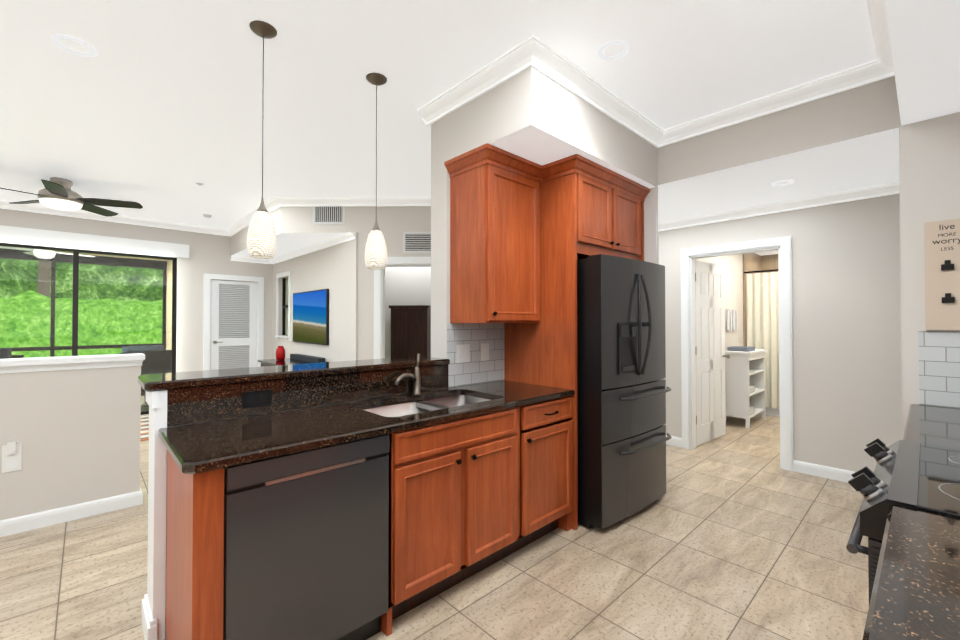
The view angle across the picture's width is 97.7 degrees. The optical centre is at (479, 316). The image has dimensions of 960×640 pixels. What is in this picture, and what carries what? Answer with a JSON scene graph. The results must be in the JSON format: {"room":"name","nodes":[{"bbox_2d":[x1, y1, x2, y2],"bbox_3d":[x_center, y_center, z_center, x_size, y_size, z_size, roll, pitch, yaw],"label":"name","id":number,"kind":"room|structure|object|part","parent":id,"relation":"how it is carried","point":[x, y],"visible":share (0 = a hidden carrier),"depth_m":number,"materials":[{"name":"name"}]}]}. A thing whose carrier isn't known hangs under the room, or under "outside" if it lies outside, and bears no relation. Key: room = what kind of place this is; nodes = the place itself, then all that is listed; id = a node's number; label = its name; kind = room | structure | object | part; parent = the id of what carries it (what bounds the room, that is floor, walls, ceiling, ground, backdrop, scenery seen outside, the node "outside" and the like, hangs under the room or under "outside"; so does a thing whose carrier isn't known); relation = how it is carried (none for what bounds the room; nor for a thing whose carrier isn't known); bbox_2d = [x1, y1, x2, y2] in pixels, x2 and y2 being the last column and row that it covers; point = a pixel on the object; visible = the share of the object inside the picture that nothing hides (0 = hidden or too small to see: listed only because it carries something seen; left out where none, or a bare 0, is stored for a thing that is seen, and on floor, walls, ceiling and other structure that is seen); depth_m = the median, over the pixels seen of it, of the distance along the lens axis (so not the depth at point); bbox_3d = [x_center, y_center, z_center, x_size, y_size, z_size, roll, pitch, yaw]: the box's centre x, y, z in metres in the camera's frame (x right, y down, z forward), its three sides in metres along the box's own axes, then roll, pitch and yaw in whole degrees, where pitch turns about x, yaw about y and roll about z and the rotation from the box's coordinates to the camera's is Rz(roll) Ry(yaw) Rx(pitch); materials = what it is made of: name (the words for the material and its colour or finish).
{"room":"kitchen and living room","nodes":[
{"label":"kitchen and living room","id":0,"kind":"room"},
{"bbox_2d":[0,366,140,519],"bbox_3d":[-5.167,0.837,0.764,7.080,1.060,0.150,1,-1,-43],"label":"wall","id":1,"kind":"structure","parent":0,"point":[75,433],"depth_m":2.87,"materials":[{"name":"beige paint"}]},
{"bbox_2d":[2,441,21,472],"bbox_3d":[-2.995,0.896,2.683,0.085,0.190,0.024,1,-1,-43],"label":"outlet","id":2,"kind":"object","parent":1,"relation":"attached to","point":[11,456],"visible":1,"depth_m":2.68,"materials":[{"name":"white plastic"}]},
{"bbox_2d":[0,353,144,536],"bbox_3d":[-5.160,0.811,0.772,7.100,1.112,0.220,1,-1,-43],"label":"trim","id":3,"kind":"structure","parent":1,"relation":"attached to","point":[19,524],"depth_m":2.86,"materials":[{"name":"white wood"}]},
{"bbox_2d":[5,248,165,260],"bbox_3d":[-7.525,-1.186,5.434,10.000,0.180,2.250,1,-1,-43],"label":"ceiling","id":4,"kind":"structure","parent":0,"point":[112,256],"depth_m":7.46,"materials":[{"name":"beige paint"}]},
{"bbox_2d":[0,246,94,258],"bbox_3d":[-6.732,-0.988,6.486,0.919,0.190,0.919,0,-1,-18],"label":"ceiling fan","id":5,"kind":"object","parent":4,"relation":"hanging from","point":[44,254],"depth_m":6.41,"materials":[{"name":"white glass"}]},
{"bbox_2d":[0,208,272,371],"bbox_3d":[-6.963,-0.014,4.309,9.300,2.850,0.160,1,-1,-43],"label":"wall","id":6,"kind":"structure","parent":0,"point":[209,253],"depth_m":6.51,"materials":[{"name":"beige paint"}]},
{"bbox_2d":[0,243,176,414],"bbox_3d":[-6.192,0.239,5.008,4.185,2.360,0.070,1,-1,-43],"label":"window","id":7,"kind":"structure","parent":6,"relation":"attached to","point":[74,307],"depth_m":5.75,"materials":[{"name":"brown metal"}]},
{"bbox_2d":[0,225,188,258],"bbox_3d":[-6.132,-1.017,4.912,4.520,0.200,0.114,1,-1,-43],"label":"valance","id":8,"kind":"object","parent":6,"relation":"attached to","point":[33,237],"visible":1,"depth_m":5.65,"materials":[{"name":"white"}]},
{"bbox_2d":[0,200,227,235],"bbox_3d":[-7.168,-1.400,3.959,8.499,0.088,0.092,1,-1,-43],"label":"crown molding","id":9,"kind":"structure","parent":6,"relation":"attached to","point":[4,204],"depth_m":5.88,"materials":[{"name":"white wood"}]},
{"bbox_2d":[203,273,263,369],"bbox_3d":[-4.063,0.380,6.939,0.875,2.125,0.068,1,-1,-43],"label":"door frame","id":10,"kind":"structure","parent":6,"relation":"attached to","point":[207,325],"depth_m":6.81,"materials":[{"name":"white wood"}]},
{"bbox_2d":[211,280,256,369],"bbox_3d":[-4.052,0.420,6.927,0.669,2.025,0.093,1,-1,-43],"label":"door","id":11,"kind":"structure","parent":6,"relation":"in","point":[233,324],"depth_m":6.94,"materials":[{"name":"white paint"}]},
{"bbox_2d":[230,232,355,263],"bbox_3d":[-2.800,-0.972,5.986,0.651,0.075,3.110,1,-1,-43],"label":"crown molding","id":12,"kind":"structure","parent":6,"relation":"attached to","point":[342,238],"depth_m":6.21,"materials":[{"name":"white wood"}]},
{"bbox_2d":[225,197,430,235],"bbox_3d":[-1.870,-1.376,5.890,2.054,0.088,4.290,1,-1,-43],"label":"crown molding","id":13,"kind":"structure","parent":6,"relation":"attached to","point":[273,204],"depth_m":5.07,"materials":[{"name":"white wood"}]},
{"bbox_2d":[142,390,166,639],"bbox_3d":[-0.860,0.852,2.342,1.580,1.069,0.253,1,-1,-43],"label":"trim","id":14,"kind":"structure","parent":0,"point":[153,614],"depth_m":1.75,"materials":[{"name":"white wood"}]},
{"bbox_2d":[166,260,171,349],"bbox_3d":[-5.338,0.199,7.471,0.200,2.540,2.250,1,-1,-43],"label":"wall","id":15,"kind":"structure","parent":0,"point":[169,288],"depth_m":7.81,"materials":[{"name":"beige paint"}]},
{"bbox_2d":[214,442,385,489],"bbox_3d":[-0.815,0.588,1.810,0.608,0.017,0.590,1,-1,-43],"label":"control panel","id":16,"kind":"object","parent":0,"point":[333,455],"depth_m":1.53,"materials":[{"name":"black metal"}]},
{"bbox_2d":[165,388,446,624],"bbox_3d":[-0.852,0.852,2.355,1.550,1.069,0.179,1,-1,-43],"label":"bar","id":17,"kind":"object","parent":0,"point":[245,416],"depth_m":1.93,"materials":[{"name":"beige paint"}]},
{"bbox_2d":[272,232,357,361],"bbox_3d":[-2.508,0.214,6.246,0.150,2.440,3.110,1,-1,-43],"label":"wall","id":18,"kind":"structure","parent":0,"point":[333,269],"depth_m":5.59,"materials":[{"name":"beige paint"}]},
{"bbox_2d":[275,271,290,340],"bbox_3d":[-3.187,-0.172,6.951,0.180,1.110,0.660,1,-1,-43],"label":"window","id":19,"kind":"structure","parent":18,"relation":"in","point":[278,276],"depth_m":7.09,"materials":[{"name":"white"}]},
{"bbox_2d":[293,289,328,344],"bbox_3d":[-2.464,0.007,6.064,0.036,0.750,1.260,1,-1,-43],"label":"tv","id":20,"kind":"object","parent":18,"relation":"attached to","point":[327,316],"depth_m":5.96,"materials":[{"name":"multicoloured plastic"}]},
{"bbox_3d":[-2.476,0.007,6.052,0.001,0.720,1.230,1,-1,-43],"label":"tv screen","id":21,"kind":"part","parent":20,"relation":"part of","materials":[{"name":"glass"}]},
{"bbox_2d":[230,206,430,256],"bbox_3d":[-1.900,-1.214,5.987,1.962,0.410,4.344,1,-1,-43],"label":"soffit","id":22,"kind":"structure","parent":0,"point":[296,228],"depth_m":5.10,"materials":[{"name":"beige paint"}]},
{"bbox_2d":[313,206,344,223],"bbox_3d":[-1.838,-1.245,5.097,0.390,0.245,0.014,0,-1,1],"label":"return air vent","id":23,"kind":"object","parent":22,"relation":"attached to","point":[328,214],"visible":1,"depth_m":5.09,"materials":[{"name":"silver metal"}]},
{"bbox_2d":[358,233,430,359],"bbox_3d":[-0.592,0.201,5.130,1.790,2.440,0.120,0,-1,1],"label":"wall","id":24,"kind":"structure","parent":0,"point":[394,244],"depth_m":5.09,"materials":[{"name":"beige paint"}]},
{"bbox_2d":[374,257,430,358],"bbox_3d":[-0.787,0.348,5.122,0.990,2.145,0.138,0,-1,1],"label":"door frame","id":25,"kind":"structure","parent":24,"relation":"attached to","point":[379,314],"depth_m":5.07,"materials":[{"name":"white wood"}]},
{"bbox_2d":[403,232,430,252],"bbox_3d":[-0.733,-0.900,5.078,0.400,0.260,0.014,0,-1,1],"label":"air vent","id":26,"kind":"object","parent":24,"relation":"in","point":[416,242],"visible":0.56,"depth_m":5.08,"materials":[{"name":"silver metal"}]},
{"bbox_2d":[385,267,430,357],"bbox_3d":[-0.758,0.032,8.075,2.800,2.850,0.100,0,-1,1],"label":"wall","id":27,"kind":"structure","parent":0,"point":[407,285],"depth_m":8.04,"materials":[{"name":"beige paint"}]},
{"bbox_2d":[0,396,868,639],"bbox_3d":[-1.625,1.460,3.500,16.000,0.120,13.200,1,-1,-43],"label":"floor","id":28,"kind":"structure","parent":0,"point":[735,532],"depth_m":2.27,"materials":[{"name":"tile"}]},
{"bbox_2d":[0,348,23,358],"bbox_3d":[-7.442,0.942,5.246,2.300,1.000,0.900,1,-1,-43],"label":"sofa","id":29,"kind":"object","parent":28,"relation":"on","point":[6,352],"depth_m":5.93,"materials":[{"name":"fabric"}]},
{"bbox_2d":[0,248,166,395],"bbox_3d":[-8.924,0.174,5.373,7.900,2.540,0.080,1,-1,-43],"label":"screen frame","id":30,"kind":"object","parent":28,"relation":"on","point":[131,262],"depth_m":7.27,"materials":[{"name":"brown metal"}]},
{"bbox_2d":[140,415,148,440],"bbox_3d":[-5.144,1.408,4.655,3.050,0.011,1.600,1,-1,-43],"label":"rug","id":31,"kind":"object","parent":28,"relation":"on","point":[144,433],"depth_m":5.29,"materials":[{"name":"beige fabric"}]},
{"bbox_2d":[120,345,171,403],"bbox_3d":[-5.436,0.959,6.637,0.700,1.000,0.800,0,-1,22],"label":"chair","id":32,"kind":"object","parent":28,"relation":"on","point":[162,353],"depth_m":6.57,"materials":[{"name":"fabric"}]},
{"bbox_2d":[258,358,311,366],"bbox_3d":[-2.415,1.024,5.610,0.550,0.805,1.830,1,-1,-43],"label":"console","id":33,"kind":"object","parent":28,"relation":"on","point":[275,362],"visible":0.08,"depth_m":5.85,"materials":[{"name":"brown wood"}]},
{"bbox_2d":[276,346,285,359],"bbox_3d":[-2.908,0.527,6.120,0.132,0.200,0.132,1,-1,-43],"label":"vase","id":34,"kind":"object","parent":33,"relation":"on","point":[280,353],"visible":1,"depth_m":6.07,"materials":[{"name":"red ceramic"}]},
{"bbox_2d":[290,354,324,362],"bbox_3d":[-2.471,0.591,5.975,0.100,0.069,1.090,1,-1,-43],"label":"soundbar","id":35,"kind":"object","parent":33,"relation":"on","point":[309,358],"visible":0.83,"depth_m":5.85,"materials":[{"name":"grey plastic"}]},
{"bbox_2d":[186,438,397,639],"bbox_3d":[-0.804,0.988,1.816,0.638,0.783,0.588,1,-1,-43],"label":"base cabinet","id":36,"kind":"object","parent":28,"relation":"on","point":[362,519],"depth_m":1.54,"materials":[{"name":"brown wood"}]},
{"bbox_2d":[192,412,389,639],"bbox_3d":[-0.813,0.943,1.803,0.608,0.874,0.594,1,-1,-43],"label":"dishwasher","id":37,"kind":"object","parent":36,"relation":"in","point":[305,533],"depth_m":1.57,"materials":[{"name":"black metal"}]},
{"bbox_2d":[389,305,430,357],"bbox_3d":[-1.258,0.627,7.686,0.710,1.650,0.575,0,-1,1],"label":"armoire","id":38,"kind":"object","parent":28,"relation":"on","point":[410,330],"visible":0.52,"depth_m":7.43,"materials":[{"name":"brown wood"}]},
{"bbox_2d":[450,394,574,556],"bbox_3d":[0.223,0.953,2.786,0.508,0.877,0.614,1,-1,-43],"label":"base cabinet","id":39,"kind":"object","parent":28,"relation":"on","point":[511,494],"depth_m":2.41,"materials":[{"name":"brown wood"}]},
{"bbox_2d":[158,380,573,477],"bbox_3d":[-0.360,0.489,2.244,2.108,0.036,0.619,1,-1,-43],"label":"countertop","id":40,"kind":"structure","parent":39,"relation":"on","point":[205,447],"depth_m":1.78,"materials":[{"name":"black stone"}]},
{"bbox_2d":[390,354,425,393],"bbox_3d":[-0.440,0.352,2.540,0.205,0.246,0.066,1,-1,-43],"label":"faucet","id":41,"kind":"object","parent":40,"relation":"on","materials":[{"name":"silver metal"}]},
{"bbox_2d":[366,394,505,469],"bbox_3d":[-0.269,0.609,2.359,0.808,0.225,0.433,1,-1,-43],"label":"sink","id":42,"kind":"object","parent":40,"relation":"in","point":[431,443],"depth_m":2.10,"materials":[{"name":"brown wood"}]},
{"bbox_2d":[444,143,649,530],"bbox_3d":[0.568,0.178,3.098,1.570,2.435,0.692,1,-1,-43],"label":"kitchen cabinet","id":43,"kind":"object","parent":28,"relation":"on","point":[525,235],"visible":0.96,"depth_m":2.82,"materials":[{"name":"brown wood"}]},
{"bbox_2d":[577,254,671,528],"bbox_3d":[0.880,0.502,3.208,0.904,1.790,0.866,1,-1,-43],"label":"fridge","id":44,"kind":"object","parent":28,"relation":"on","point":[622,390],"visible":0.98,"depth_m":2.79,"materials":[{"name":"black metal"}]},
{"bbox_2d":[725,346,766,428],"bbox_3d":[3.606,0.918,5.716,0.830,1.020,0.340,1,-1,-43],"label":"shelf unit","id":45,"kind":"object","parent":28,"relation":"on","point":[744,382],"visible":0.88,"depth_m":5.49,"materials":[{"name":"white paint"}]},
{"bbox_2d":[759,407,779,416],"bbox_3d":[4.997,1.180,5.918,0.920,0.500,1.935,1,-1,-43],"label":"bathtub","id":46,"kind":"object","parent":28,"relation":"on","point":[772,411],"depth_m":6.06,"materials":[{"name":"white ceramic"}]},
{"bbox_2d":[846,438,959,603],"bbox_3d":[1.463,0.895,1.094,0.760,0.952,0.695,1,-1,-43],"label":"range","id":47,"kind":"object","parent":28,"relation":"on","point":[923,477],"visible":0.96,"depth_m":1.13,"materials":[{"name":"black metal"}]},
{"bbox_3d":[1.241,0.609,1.334,0.720,0.023,0.044,1,-1,-43],"label":"handle","id":48,"kind":"part","parent":47,"relation":"part of","materials":[{"name":"black metal"}]},
{"bbox_2d":[862,404,959,639],"bbox_3d":[0.861,0.906,0.452,4.643,0.914,0.638,1,-1,-43],"label":"countertop","id":49,"kind":"structure","parent":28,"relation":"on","point":[915,594],"depth_m":0.76,"materials":[{"name":"stone"}]},
{"bbox_2d":[0,0,876,228],"bbox_3d":[-0.838,-1.534,2.698,16.000,0.150,10.900,1,-1,-43],"label":"ceiling","id":50,"kind":"structure","parent":0,"point":[153,108],"depth_m":2.54,"materials":[{"name":"white paint"}]},
{"bbox_2d":[0,177,142,216],"bbox_3d":[-4.380,-1.281,4.372,1.332,0.315,1.292,1,-1,-43],"label":"ceiling fan","id":51,"kind":"object","parent":50,"relation":"hanging from","point":[55,193],"visible":1,"depth_m":4.39,"materials":[{"name":"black metal"}]},
{"bbox_2d":[51,34,97,56],"bbox_3d":[-2.188,-1.467,2.267,0.184,0.019,0.184,1,-1,-43],"label":"recessed light","id":52,"kind":"object","parent":50,"relation":"in","point":[56,38],"visible":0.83,"depth_m":2.26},
{"bbox_2d":[196,183,210,217],"bbox_3d":[-3.418,-1.416,5.212,0.098,0.025,1.634,0,-1,-31],"label":"sprinkler","id":53,"kind":"object","parent":50,"relation":"attached to","point":[205,215],"visible":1,"depth_m":5.82,"materials":[{"name":"white paint"}]},
{"bbox_2d":[247,20,276,258],"bbox_3d":[-1.104,-0.883,2.133,0.137,1.167,0.137,1,-1,-43],"label":"pendant light","id":54,"kind":"object","parent":50,"relation":"hanging from","point":[261,240],"visible":1,"depth_m":2.09,"materials":[{"name":"white glass"}]},
{"bbox_2d":[364,72,387,269],"bbox_3d":[-0.634,-0.877,2.567,0.137,1.167,0.137,1,-1,-43],"label":"pendant light","id":55,"kind":"object","parent":50,"relation":"hanging from","point":[375,256],"visible":1,"depth_m":2.52,"materials":[{"name":"white glass"}]},
{"bbox_2d":[417,48,527,125],"bbox_3d":[-0.087,-1.416,2.634,0.092,0.088,0.940,1,-1,-43],"label":"crown molding","id":56,"kind":"structure","parent":50,"relation":"attached to","point":[502,68],"depth_m":2.59,"materials":[{"name":"white wood"}]},
{"bbox_2d":[513,34,668,147],"bbox_3d":[0.856,-1.414,2.784,1.672,0.088,0.092,1,-1,-43],"label":"crown molding","id":57,"kind":"structure","parent":50,"relation":"attached to","point":[538,54],"depth_m":2.57,"materials":[{"name":"white wood"}]},
{"bbox_2d":[597,40,628,60],"bbox_3d":[0.733,-1.467,2.306,0.168,0.019,0.168,1,-1,-43],"label":"recessed light","id":58,"kind":"object","parent":50,"relation":"in","point":[602,56],"visible":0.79,"depth_m":2.30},
{"bbox_2d":[665,62,872,143],"bbox_3d":[1.869,-1.413,2.858,0.092,0.088,1.170,1,-1,-43],"label":"crown molding","id":59,"kind":"structure","parent":50,"relation":"attached to","point":[859,75],"depth_m":2.76,"materials":[{"name":"white wood"}]},
{"bbox_2d":[866,0,894,81],"bbox_3d":[-0.610,-1.453,-0.373,8.130,0.088,0.092,1,-1,-43],"label":"crown molding","id":60,"kind":"structure","parent":50,"relation":"attached to","point":[882,68],"depth_m":2.18,"materials":[{"name":"white wood"}]},
{"bbox_2d":[431,164,503,388],"bbox_3d":[0.293,0.180,3.438,1.590,2.440,0.179,1,-1,-43],"label":"wall","id":61,"kind":"structure","parent":0,"point":[440,247],"depth_m":2.89,"materials":[{"name":"beige paint"}]},
{"bbox_2d":[167,366,447,425],"bbox_3d":[-0.772,0.394,2.298,1.518,0.154,0.020,1,-1,-43],"label":"backsplash","id":62,"kind":"structure","parent":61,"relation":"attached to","point":[185,404],"depth_m":2.08,"materials":[{"name":"black stone"}]},
{"bbox_2d":[447,323,503,387],"bbox_3d":[-0.019,0.263,3.016,0.558,0.434,0.006,1,-1,-43],"label":"backsplash","id":63,"kind":"structure","parent":61,"relation":"attached to","point":[475,369],"depth_m":3.00,"materials":[{"name":"tile"}]},
{"bbox_2d":[457,344,469,362],"bbox_3d":[-0.115,0.256,2.916,0.118,0.125,0.007,1,-1,-43],"label":"switch plate","id":64,"kind":"object","parent":63,"relation":"attached to","point":[463,353],"depth_m":2.92,"materials":[{"name":"white plastic"}]},
{"bbox_2d":[481,343,488,360],"bbox_3d":[0.039,0.258,3.061,0.080,0.125,0.007,1,-1,-43],"label":"switch plate","id":65,"kind":"object","parent":63,"relation":"attached to","point":[484,347],"depth_m":3.06,"materials":[{"name":"white plastic"}]},
{"bbox_2d":[431,67,657,188],"bbox_3d":[0.543,-1.248,3.182,1.580,0.410,0.920,1,-1,-43],"label":"ceiling soffit","id":66,"kind":"structure","parent":0,"point":[532,114],"depth_m":2.63,"materials":[{"name":"beige paint"}]},
{"bbox_2d":[644,187,658,263],"bbox_3d":[1.180,0.182,3.625,0.040,2.440,0.720,1,-1,-43],"label":"wall","id":67,"kind":"structure","parent":0,"point":[651,238],"depth_m":3.39,"materials":[{"name":"beige paint"}]},
{"bbox_2d":[695,253,761,420],"bbox_3d":[3.496,0.201,5.951,3.600,2.460,0.140,1,-1,-43],"label":"wall","id":68,"kind":"structure","parent":0,"point":[737,266],"depth_m":6.15,"materials":[{"name":"beige paint"}]},
{"bbox_2d":[726,309,732,329],"bbox_3d":[3.456,0.038,5.820,0.160,0.302,0.036,1,-1,-43],"label":"hanging towel","id":69,"kind":"object","parent":68,"relation":"hanging from","point":[731,319],"depth_m":5.78,"materials":[{"name":"fabric"}]},
{"bbox_2d":[733,309,737,329],"bbox_3d":[3.645,0.040,5.998,0.160,0.302,0.036,1,-1,-43],"label":"hanging towel","id":70,"kind":"object","parent":68,"relation":"hanging from","point":[735,313],"depth_m":5.96,"materials":[{"name":"fabric"}]},
{"bbox_2d":[744,269,777,272],"bbox_3d":[4.649,-0.673,5.610,0.026,0.025,1.950,1,-1,-43],"label":"curtain rod","id":71,"kind":"object","parent":68,"relation":"attached to","point":[761,271],"visible":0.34,"depth_m":6.15,"materials":[{"name":"black metal"}]},
{"bbox_2d":[746,269,779,408],"bbox_3d":[4.422,0.309,5.809,0.078,1.999,1.273,1,-1,-43],"label":"shower curtain","id":72,"kind":"object","parent":71,"relation":"hanging from","point":[762,300],"visible":0.31,"depth_m":6.09,"materials":[{"name":"fabric"}]},
{"bbox_2d":[762,254,777,272],"bbox_3d":[5.429,0.205,6.339,0.250,2.460,1.920,1,-1,-43],"label":"wall","id":73,"kind":"structure","parent":0,"point":[769,262],"depth_m":6.88,"materials":[{"name":"beige paint"}]},
{"bbox_2d":[658,76,900,255],"bbox_3d":[4.000,-1.244,4.357,5.070,0.390,6.700,1,-1,-43],"label":"ceiling soffit","id":74,"kind":"structure","parent":0,"point":[844,140],"depth_m":2.98,"materials":[{"name":"beige paint"}]},
{"bbox_2d":[771,180,794,185],"bbox_3d":[2.397,-1.064,3.323,0.154,0.019,0.154,1,-1,-43],"label":"recessed light","id":75,"kind":"object","parent":74,"relation":"attached to","point":[790,182],"visible":0.77,"depth_m":3.32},
{"bbox_2d":[658,193,902,472],"bbox_3d":[3.184,0.172,3.573,0.110,2.460,6.700,1,-1,-43],"label":"wall","id":76,"kind":"structure","parent":0,"point":[847,349],"depth_m":3.62,"materials":[{"name":"beige paint"}]},
{"bbox_2d":[695,260,729,445],"bbox_3d":[2.654,0.393,4.781,0.788,2.023,0.159,1,-1,-43],"label":"bathroom door","id":77,"kind":"structure","parent":76,"relation":"in","point":[710,347],"depth_m":4.78,"materials":[{"name":"white paint"}]},
{"bbox_2d":[666,236,853,482],"bbox_3d":[3.175,0.329,3.562,0.136,2.145,6.700,1,-1,-43],"label":"door frame","id":78,"kind":"structure","parent":76,"relation":"attached to","point":[783,247],"depth_m":3.96,"materials":[{"name":"white wood"}]},
{"bbox_2d":[658,181,899,231],"bbox_3d":[3.115,-1.019,3.523,0.080,0.080,6.700,1,-1,-43],"label":"crown molding","id":79,"kind":"structure","parent":76,"relation":"attached to","point":[892,188],"depth_m":3.83,"materials":[{"name":"white wood"}]},
{"bbox_2d":[885,0,959,125],"bbox_3d":[-0.352,-1.295,-0.649,8.130,0.410,0.660,1,-1,-43],"label":"ceiling soffit","id":80,"kind":"structure","parent":0,"point":[925,40],"depth_m":1.70,"materials":[{"name":"beige paint"}]},
{"bbox_2d":[899,112,959,436],"bbox_3d":[2.584,0.164,2.097,0.105,2.440,0.670,1,-1,-43],"label":"wall","id":81,"kind":"structure","parent":0,"point":[929,167],"depth_m":2.26,"materials":[{"name":"beige paint"}]},
{"bbox_2d":[924,218,959,329],"bbox_3d":[2.463,-0.216,2.124,0.040,0.570,0.288,1,-1,-43],"label":"sign board","id":82,"kind":"object","parent":81,"relation":"attached to","point":[942,290],"visible":0.98,"depth_m":2.18,"materials":[{"name":"beige wood"}]},
{"bbox_2d":[932,239,959,243],"bbox_3d":[2.414,-0.384,2.168,0.001,0.029,0.105,1,-1,-43],"label":"sign","id":83,"kind":"object","parent":82,"relation":"attached to","point":[946,241],"visible":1,"depth_m":2.17,"materials":[{"name":"black plastic"}]},
{"bbox_3d":[-0.116,0.126,-0.980,8.045,2.440,0.120,1,-1,-43],"label":"wall","id":84,"kind":"structure","parent":0,"visible":0},
{"bbox_2d":[918,331,959,407],"bbox_3d":[0.874,0.252,0.447,4.644,0.392,0.604,1,-1,-43],"label":"backsplash","id":85,"kind":"structure","parent":84,"relation":"attached to","point":[939,368],"depth_m":2.20,"materials":[{"name":"tile"}]},
{"label":"outside","id":86,"kind":"structure","parent":0,"visible":0},
{"bbox_2d":[0,258,162,301],"bbox_3d":[-12.286,-6.049,7.642,52.000,17.000,7.300,1,-1,-43],"label":"trees","id":87,"kind":"object","parent":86,"point":[83,280],"depth_m":10.34,"materials":[{"name":"green plant"}]},
{"bbox_2d":[0,290,162,357],"bbox_3d":[-9.848,0.551,7.459,25.034,2.196,1.887,1,-1,-43],"label":"hedge","id":88,"kind":"object","parent":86,"point":[133,328],"depth_m":8.28,"materials":[{"name":"green plant"}]}
]}

